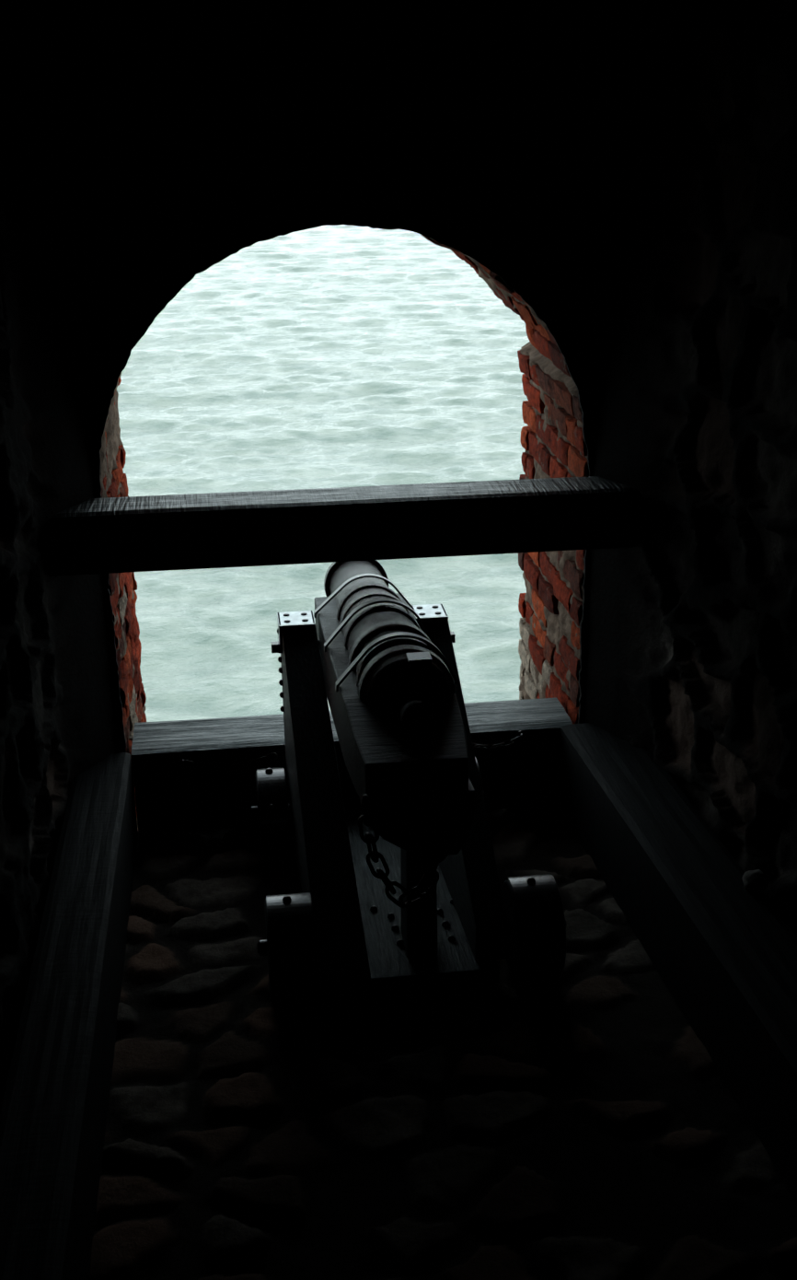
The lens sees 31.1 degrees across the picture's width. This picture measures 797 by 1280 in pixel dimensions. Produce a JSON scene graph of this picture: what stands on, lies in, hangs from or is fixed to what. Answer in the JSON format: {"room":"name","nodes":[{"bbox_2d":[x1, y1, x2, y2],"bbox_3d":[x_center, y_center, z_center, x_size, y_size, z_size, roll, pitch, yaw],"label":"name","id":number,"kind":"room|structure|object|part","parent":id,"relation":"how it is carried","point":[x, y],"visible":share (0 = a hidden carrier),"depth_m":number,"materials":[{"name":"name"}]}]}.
{"room":"fortress cannon room","nodes":[
{"label":"fortress cannon room","id":0,"kind":"room"},
{"bbox_2d":[0,0,120,1112],"bbox_3d":[-0.676,-0.019,0.964,0.154,3.339,5.172,-2,21,-3],"label":"wall","id":1,"kind":"structure","parent":0,"point":[59,720],"depth_m":3.24,"materials":[{"name":"stone"}]},
{"bbox_2d":[52,0,609,752],"bbox_3d":[-0.039,-1.114,3.836,2.900,3.370,0.810,-3,21,-6],"label":"wall","id":2,"kind":"structure","parent":0,"point":[198,133],"depth_m":3.36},
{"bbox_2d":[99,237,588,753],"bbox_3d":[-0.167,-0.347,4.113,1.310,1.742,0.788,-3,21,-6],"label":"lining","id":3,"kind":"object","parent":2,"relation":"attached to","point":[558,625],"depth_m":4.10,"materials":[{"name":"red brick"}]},
{"bbox_2d":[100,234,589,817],"bbox_3d":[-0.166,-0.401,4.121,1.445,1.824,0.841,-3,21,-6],"label":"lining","id":4,"kind":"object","parent":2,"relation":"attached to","point":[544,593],"depth_m":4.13,"materials":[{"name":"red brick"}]},
{"bbox_2d":[51,476,639,576],"bbox_3d":[-0.104,-0.296,3.611,1.570,0.154,0.156,-3,21,-6],"label":"timber beam","id":5,"kind":"structure","parent":2,"relation":"attached to","point":[127,534],"depth_m":3.54,"materials":[{"name":"grey wood"}]},
{"bbox_2d":[89,804,796,1279],"bbox_3d":[0.398,1.386,1.641,2.500,0.041,5.160,-3,21,-6],"label":"floor","id":6,"kind":"structure","parent":0,"point":[576,1124],"depth_m":2.82,"materials":[{"name":"stone"}]},
{"bbox_2d":[0,752,138,1279],"bbox_3d":[-0.625,0.900,2.590,0.144,0.251,2.718,-3,21,-6],"label":"timber beam","id":7,"kind":"structure","parent":6,"relation":"on","point":[53,1113],"depth_m":2.69,"materials":[{"name":"grey wood"}]},
{"bbox_2d":[131,698,572,834],"bbox_3d":[-0.126,0.345,4.021,1.205,0.250,0.204,-3,21,-6],"label":"timber beam","id":8,"kind":"structure","parent":6,"relation":"on","point":[169,797],"depth_m":3.92,"materials":[{"name":"grey wood"}]},
{"bbox_2d":[176,756,188,769],"bbox_3d":[-0.577,0.332,3.830,0.032,0.032,0.034,-3,21,-6],"label":"bolt","id":9,"kind":"object","parent":8,"relation":"attached to","point":[180,761],"visible":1,"depth_m":3.84,"materials":[{"name":"black metal"}]},
{"bbox_2d":[514,730,526,744],"bbox_3d":[0.338,0.269,3.929,0.032,0.032,0.034,-3,21,-6],"label":"bolt","id":10,"kind":"object","parent":8,"relation":"attached to","point":[521,733],"visible":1,"depth_m":3.94,"materials":[{"name":"black metal"}]},
{"bbox_2d":[472,735,521,749],"bbox_3d":[0.232,0.270,3.900,0.221,0.073,0.026,-6,22,-14],"label":"chain","id":11,"kind":"object","parent":10,"relation":"hanging from","point":[502,744],"visible":0.61,"depth_m":3.91,"materials":[{"name":"black metal"}]},
{"bbox_2d":[249,559,567,1000],"bbox_3d":[-0.015,0.257,3.436,0.698,0.852,1.436,-3,21,-6],"label":"cannon","id":12,"kind":"object","parent":6,"relation":"on","point":[385,666],"visible":0.99,"depth_m":3.19,"materials":[{"name":"black metal"}]},
{"bbox_3d":[-0.262,-0.024,3.671,0.092,0.068,0.100,-3,21,-6],"label":"cap plate","id":13,"kind":"part","parent":12,"relation":"part of","materials":[{"name":"metal"}]},
{"bbox_2d":[358,793,451,907],"bbox_3d":[0.012,0.400,2.716,0.177,0.248,0.036,-3,21,-6],"label":"chain","id":14,"kind":"object","parent":12,"relation":"hanging from","point":[369,840],"visible":1,"depth_m":2.72,"materials":[{"name":"black metal"}]},
{"bbox_3d":[0.036,0.275,2.691,0.188,0.080,0.013,-3,21,-6],"label":"plate","id":15,"kind":"part","parent":12,"relation":"part of","materials":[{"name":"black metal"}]},
{"bbox_3d":[0.044,0.487,3.205,0.070,0.450,0.115,-3,21,-6],"label":"pivot post","id":16,"kind":"part","parent":12,"relation":"part of","materials":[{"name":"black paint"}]},
{"bbox_3d":[0.041,0.033,2.835,0.046,0.003,0.040,-3,21,-6],"label":"sight plate","id":17,"kind":"part","parent":12,"relation":"part of","materials":[{"name":"grey metal"}]},
{"bbox_3d":[0.080,-0.043,3.709,0.084,0.068,0.100,-3,21,-6],"label":"cap plate","id":18,"kind":"part","parent":12,"relation":"part of","materials":[{"name":"metal"}]},
{"bbox_2d":[558,722,796,1200],"bbox_3d":[0.778,0.821,2.748,0.192,0.251,2.722,-4,21,-9],"label":"timber beam","id":19,"kind":"structure","parent":6,"relation":"on","point":[726,956],"depth_m":3.11,"materials":[{"name":"grey wood"}]},
{"bbox_2d":[743,869,767,894],"bbox_3d":[0.775,0.526,3.108,0.051,0.053,0.060,-3,21,-6],"label":"rounded stone","id":20,"kind":"object","parent":19,"relation":"on","point":[755,881],"visible":1,"depth_m":3.09,"materials":[{"name":"stone"}]},
{"bbox_2d":[582,0,796,936],"bbox_3d":[1.187,-0.126,1.177,0.161,3.339,5.198,-6,22,-13],"label":"wall","id":21,"kind":"structure","parent":0,"point":[691,661],"depth_m":3.28,"materials":[{"name":"stone"}]},
{"label":"outside","id":22,"kind":"structure","parent":0,"visible":0},
{"bbox_2d":[116,224,529,721],"bbox_3d":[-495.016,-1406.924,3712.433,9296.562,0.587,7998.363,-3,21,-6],"label":"sea water","id":23,"kind":"structure","parent":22,"point":[342,355],"depth_m":55.89,"materials":[{"name":"liquid"}]}
]}

